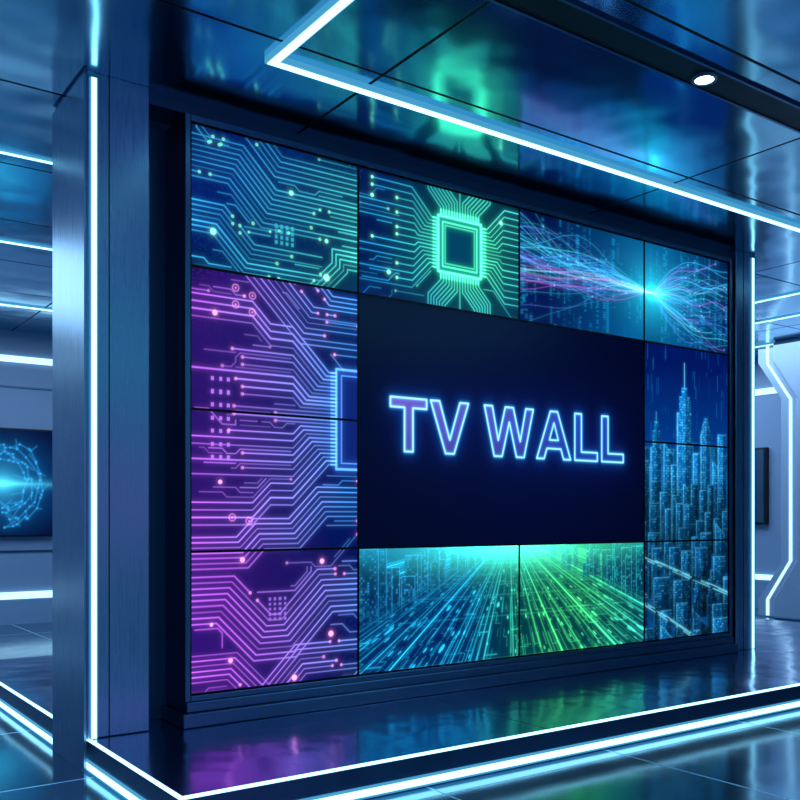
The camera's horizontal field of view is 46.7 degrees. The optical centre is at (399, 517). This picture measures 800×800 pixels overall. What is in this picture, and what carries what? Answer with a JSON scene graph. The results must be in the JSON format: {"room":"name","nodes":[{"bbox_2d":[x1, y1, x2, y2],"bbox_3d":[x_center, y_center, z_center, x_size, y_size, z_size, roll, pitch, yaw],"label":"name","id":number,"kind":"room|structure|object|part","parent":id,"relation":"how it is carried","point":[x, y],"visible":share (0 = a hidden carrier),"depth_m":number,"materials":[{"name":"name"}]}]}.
{"room":"technology showroom","nodes":[
{"label":"technology showroom","id":0,"kind":"room"},
{"bbox_2d":[0,329,51,624],"bbox_3d":[-3.033,-0.475,12.019,19.000,3.450,0.100,0,0,-35],"label":"wall","id":1,"kind":"structure","parent":0,"point":[22,408],"depth_m":10.96,"materials":[{"name":"paint"}]},
{"bbox_2d":[0,427,51,536],"bbox_3d":[-4.992,-0.415,10.511,2.060,1.270,0.085,0,0,-35],"label":"wall monitor","id":2,"kind":"object","parent":1,"relation":"attached to","point":[25,454],"visible":0.98,"depth_m":10.88,"materials":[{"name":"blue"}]},
{"bbox_2d":[0,590,51,599],"bbox_3d":[-5.436,0.910,10.222,11.000,0.080,0.040,0,0,-35],"label":"light strip","id":3,"kind":"object","parent":1,"relation":"attached to","point":[29,594],"visible":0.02,"depth_m":10.93,"materials":[{"name":"white plastic"}]},
{"bbox_2d":[0,354,51,365],"bbox_3d":[-5.436,-1.865,10.222,11.000,0.070,0.040,0,0,-35],"label":"light strip","id":4,"kind":"object","parent":1,"relation":"attached to","point":[8,358],"visible":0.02,"depth_m":10.93,"materials":[{"name":"white plastic"}]},
{"bbox_2d":[0,385,51,390],"bbox_3d":[-3.977,-1.540,11.276,16.400,0.020,0.015,0,0,-35],"label":"trim","id":5,"kind":"structure","parent":1,"relation":"attached to","point":[0,385],"depth_m":10.95,"materials":[{"name":"blue metal"}]},
{"bbox_2d":[0,550,51,551],"bbox_3d":[-3.977,0.390,11.276,16.400,0.020,0.015,0,0,-35],"label":"trim","id":6,"kind":"structure","parent":1,"relation":"attached to","point":[6,550],"depth_m":10.95,"materials":[{"name":"grey metal"}]},
{"bbox_2d":[149,120,171,719],"bbox_3d":[0.514,-0.556,6.485,4.960,3.288,0.270,0,0,-35],"label":"wall","id":7,"kind":"structure","parent":0,"point":[157,130],"depth_m":5.02,"materials":[{"name":"black metal"}]},
{"bbox_2d":[149,93,729,257],"bbox_3d":[0.647,-2.172,6.298,4.960,0.055,0.190,0,0,-35],"label":"beam","id":8,"kind":"structure","parent":7,"relation":"attached to","point":[162,109],"depth_m":5.62,"materials":[{"name":"metal"}]},
{"bbox_2d":[0,0,799,359],"bbox_3d":[1.636,-2.250,5.461,19.000,0.100,17.000,0,0,-35],"label":"ceiling","id":9,"kind":"structure","parent":0,"point":[487,61],"depth_m":4.84,"materials":[{"name":"blue metal"}]},
{"bbox_2d":[0,148,51,163],"bbox_3d":[-3.341,-2.192,4.864,8.200,0.016,0.050,0,0,-35],"label":"ceiling light strip","id":10,"kind":"object","parent":9,"relation":"attached to","point":[2,151],"visible":0.02,"depth_m":5.61,"materials":[{"name":"white plastic"}]},
{"bbox_2d":[0,238,51,250],"bbox_3d":[-4.442,-2.192,6.412,8.200,0.016,0.070,0,0,-35],"label":"ceiling light strip","id":11,"kind":"object","parent":9,"relation":"attached to","point":[1,240],"visible":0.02,"depth_m":7.42,"materials":[{"name":"white plastic"}]},
{"bbox_2d":[0,302,51,311],"bbox_3d":[-5.777,-2.192,8.286,8.200,0.016,0.100,0,0,-35],"label":"ceiling light strip","id":12,"kind":"object","parent":9,"relation":"attached to","point":[1,303],"visible":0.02,"depth_m":9.62,"materials":[{"name":"white plastic"}]},
{"bbox_2d":[265,0,799,232],"bbox_3d":[4.678,-2.183,4.239,8.460,0.034,6.480,0,0,-35],"label":"ceiling light strip","id":13,"kind":"object","parent":9,"relation":"attached to","point":[277,57],"visible":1,"depth_m":5.00,"materials":[{"name":"white plastic"}]},
{"bbox_2d":[488,0,799,132],"bbox_3d":[1.588,-2.193,4.666,12.000,0.014,0.190,0,0,-35],"label":"track","id":14,"kind":"object","parent":9,"relation":"attached to","point":[569,17],"visible":0.92,"depth_m":4.37,"materials":[{"name":"metal"}]},
{"bbox_2d":[691,72,717,85],"bbox_3d":[1.515,-2.185,4.614,0.124,0.014,0.124,0,0,-35],"label":"recessed light","id":15,"kind":"object","parent":14,"relation":"attached to","point":[703,78],"visible":1,"depth_m":4.61,"materials":[{"name":"white plastic"}]},
{"bbox_2d":[755,343,772,347],"bbox_3d":[4.111,-2.192,12.502,0.090,0.016,6.800,0,0,-35],"label":"ceiling light strip","id":16,"kind":"object","parent":9,"relation":"attached to","point":[756,346],"visible":0.02,"depth_m":11.75,"materials":[{"name":"white plastic"}]},
{"bbox_2d":[755,291,799,302],"bbox_3d":[2.319,-2.192,11.226,0.070,0.016,6.800,0,0,-35],"label":"ceiling light strip","id":17,"kind":"object","parent":9,"relation":"attached to","point":[797,292],"visible":0.02,"depth_m":9.19,"materials":[{"name":"white plastic"}]},
{"bbox_2d":[755,313,799,323],"bbox_3d":[3.052,-2.192,11.748,0.070,0.016,6.800,0,0,-35],"label":"ceiling light strip","id":18,"kind":"object","parent":9,"relation":"attached to","point":[797,314],"visible":0.02,"depth_m":10.17,"materials":[{"name":"white plastic"}]},
{"bbox_2d":[0,608,799,799],"bbox_3d":[1.636,1.300,5.461,19.000,0.100,17.000,0,0,-35],"label":"floor","id":19,"kind":"structure","parent":0,"point":[757,758],"depth_m":4.59,"materials":[{"name":"tile"}]},
{"bbox_2d":[52,71,148,772],"bbox_3d":[-1.573,-0.475,4.863,0.332,3.450,0.572,0,0,-35],"label":"pillar","id":20,"kind":"structure","parent":19,"relation":"on","point":[100,129],"depth_m":4.65,"materials":[{"name":"blue metal"}]},
{"bbox_2d":[0,618,799,799],"bbox_3d":[1.033,1.169,7.502,7.615,0.161,4.175,0,0,-35],"label":"platform","id":21,"kind":"object","parent":19,"relation":"on","point":[378,749],"visible":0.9,"depth_m":4.85,"materials":[{"name":"black"}]},
{"bbox_2d":[0,682,799,799],"bbox_3d":[1.034,1.095,7.510,7.604,0.011,4.164,0,0,-35],"label":"light","id":22,"kind":"object","parent":21,"relation":"on","point":[212,762],"depth_m":4.76,"materials":[{"name":"white"}]},
{"bbox_2d":[0,699,799,799],"bbox_3d":[1.033,1.216,7.502,7.615,0.052,4.175,0,0,-35],"label":"light","id":23,"kind":"object","parent":21,"relation":"attached to","point":[394,784],"depth_m":4.68,"materials":[{"name":"white"}]},
{"bbox_2d":[161,113,738,728],"bbox_3d":[0.725,-0.509,6.274,4.740,3.195,0.320,0,0,-35],"label":"video wall","id":24,"kind":"structure","parent":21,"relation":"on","point":[184,710],"depth_m":5.71,"materials":[{"name":"glass"}]},
{"bbox_3d":[-0.693,0.552,5.184,1.043,0.747,0.078,0,0,-35],"label":"display panel","id":25,"kind":"part","parent":24,"relation":"part of","materials":[{"name":"purple glass"}]},
{"bbox_3d":[-0.693,-0.198,5.184,1.043,0.747,0.078,0,0,-35],"label":"display panel","id":26,"kind":"part","parent":24,"relation":"part of","materials":[{"name":"purple glass"}]},
{"bbox_3d":[-0.693,-0.948,5.184,1.043,0.747,0.078,0,0,-35],"label":"display panel","id":27,"kind":"part","parent":24,"relation":"part of","materials":[{"name":"purple glass"}]},
{"bbox_3d":[-0.693,-1.698,5.184,1.043,0.747,0.078,0,0,-35],"label":"display panel","id":28,"kind":"part","parent":24,"relation":"part of","materials":[{"name":"blue glass"}]},
{"bbox_3d":[0.254,0.552,5.859,1.278,0.747,0.078,0,0,-35],"label":"display panel","id":29,"kind":"part","parent":24,"relation":"part of","materials":[{"name":"blue glass"}]},
{"bbox_3d":[0.254,-1.698,5.859,1.278,0.747,0.078,0,0,-35],"label":"display panel","id":30,"kind":"part","parent":24,"relation":"part of","materials":[{"name":"green glass"}]},
{"bbox_3d":[0.769,-0.573,6.225,2.541,1.497,0.078,0,0,-35],"label":"display panel","id":31,"kind":"part","parent":24,"relation":"part of","materials":[{"name":"glass"}]},
{"bbox_3d":[1.290,0.552,6.596,1.260,0.747,0.078,0,0,-35],"label":"display panel","id":32,"kind":"part","parent":24,"relation":"part of","materials":[{"name":"green glass"}]},
{"bbox_3d":[1.290,-1.698,6.596,1.260,0.747,0.078,0,0,-35],"label":"display panel","id":33,"kind":"part","parent":24,"relation":"part of","materials":[{"name":"blue glass"}]},
{"bbox_3d":[2.225,0.552,7.261,1.028,0.747,0.078,0,0,-35],"label":"display panel","id":34,"kind":"part","parent":24,"relation":"part of","materials":[{"name":"blue glass"}]},
{"bbox_3d":[2.225,-0.198,7.261,1.028,0.747,0.078,0,0,-35],"label":"display panel","id":35,"kind":"part","parent":24,"relation":"part of","materials":[{"name":"blue glass"}]},
{"bbox_3d":[2.225,-0.948,7.261,1.028,0.747,0.078,0,0,-35],"label":"display panel","id":36,"kind":"part","parent":24,"relation":"part of","materials":[{"name":"blue glass"}]},
{"bbox_3d":[2.225,-1.698,7.261,1.028,0.747,0.078,0,0,-35],"label":"display panel","id":37,"kind":"part","parent":24,"relation":"part of","materials":[{"name":"blue glass"}]},
{"bbox_2d":[730,250,754,649],"bbox_3d":[2.708,-0.556,7.912,0.270,3.288,0.572,0,0,-35],"label":"pillar","id":38,"kind":"structure","parent":21,"relation":"on","point":[743,264],"depth_m":7.67,"materials":[{"name":"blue metal"}]},
{"bbox_2d":[758,337,799,620],"bbox_3d":[5.182,-0.475,11.325,0.620,3.450,1.560,0,0,-35],"label":"wall panel","id":39,"kind":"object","parent":19,"relation":"on","point":[779,361],"depth_m":11.47,"materials":[{"name":"white"}]},
{"bbox_3d":[4.978,-0.475,11.180,0.118,3.450,1.000,0,0,-35],"label":"panel","id":40,"kind":"part","parent":39,"relation":"part of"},
{"bbox_2d":[755,359,780,607],"bbox_3d":[7.524,-0.475,9.346,0.100,3.450,16.500,0,0,-35],"label":"wall","id":41,"kind":"structure","parent":0,"point":[768,406],"depth_m":12.71,"materials":[{"name":"paint"}]},
{"bbox_2d":[755,447,768,524],"bbox_3d":[4.513,-0.440,13.414,0.087,1.060,1.780,0,0,-35],"label":"wall monitor","id":42,"kind":"object","parent":41,"relation":"attached to","point":[762,453],"visible":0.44,"depth_m":12.71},
{"bbox_2d":[755,574,772,579],"bbox_3d":[5.176,0.815,12.524,0.040,0.070,8.400,0,0,-35],"label":"light strip","id":43,"kind":"object","parent":41,"relation":"attached to","point":[757,576],"visible":0.02,"depth_m":12.75,"materials":[{"name":"white plastic"}]},
{"bbox_2d":[755,387,776,395],"bbox_3d":[5.176,-1.740,12.524,0.040,0.080,8.400,0,0,-35],"label":"light strip","id":44,"kind":"object","parent":41,"relation":"attached to","point":[764,391],"visible":0.02,"depth_m":12.72,"materials":[{"name":"white plastic"}]}
]}

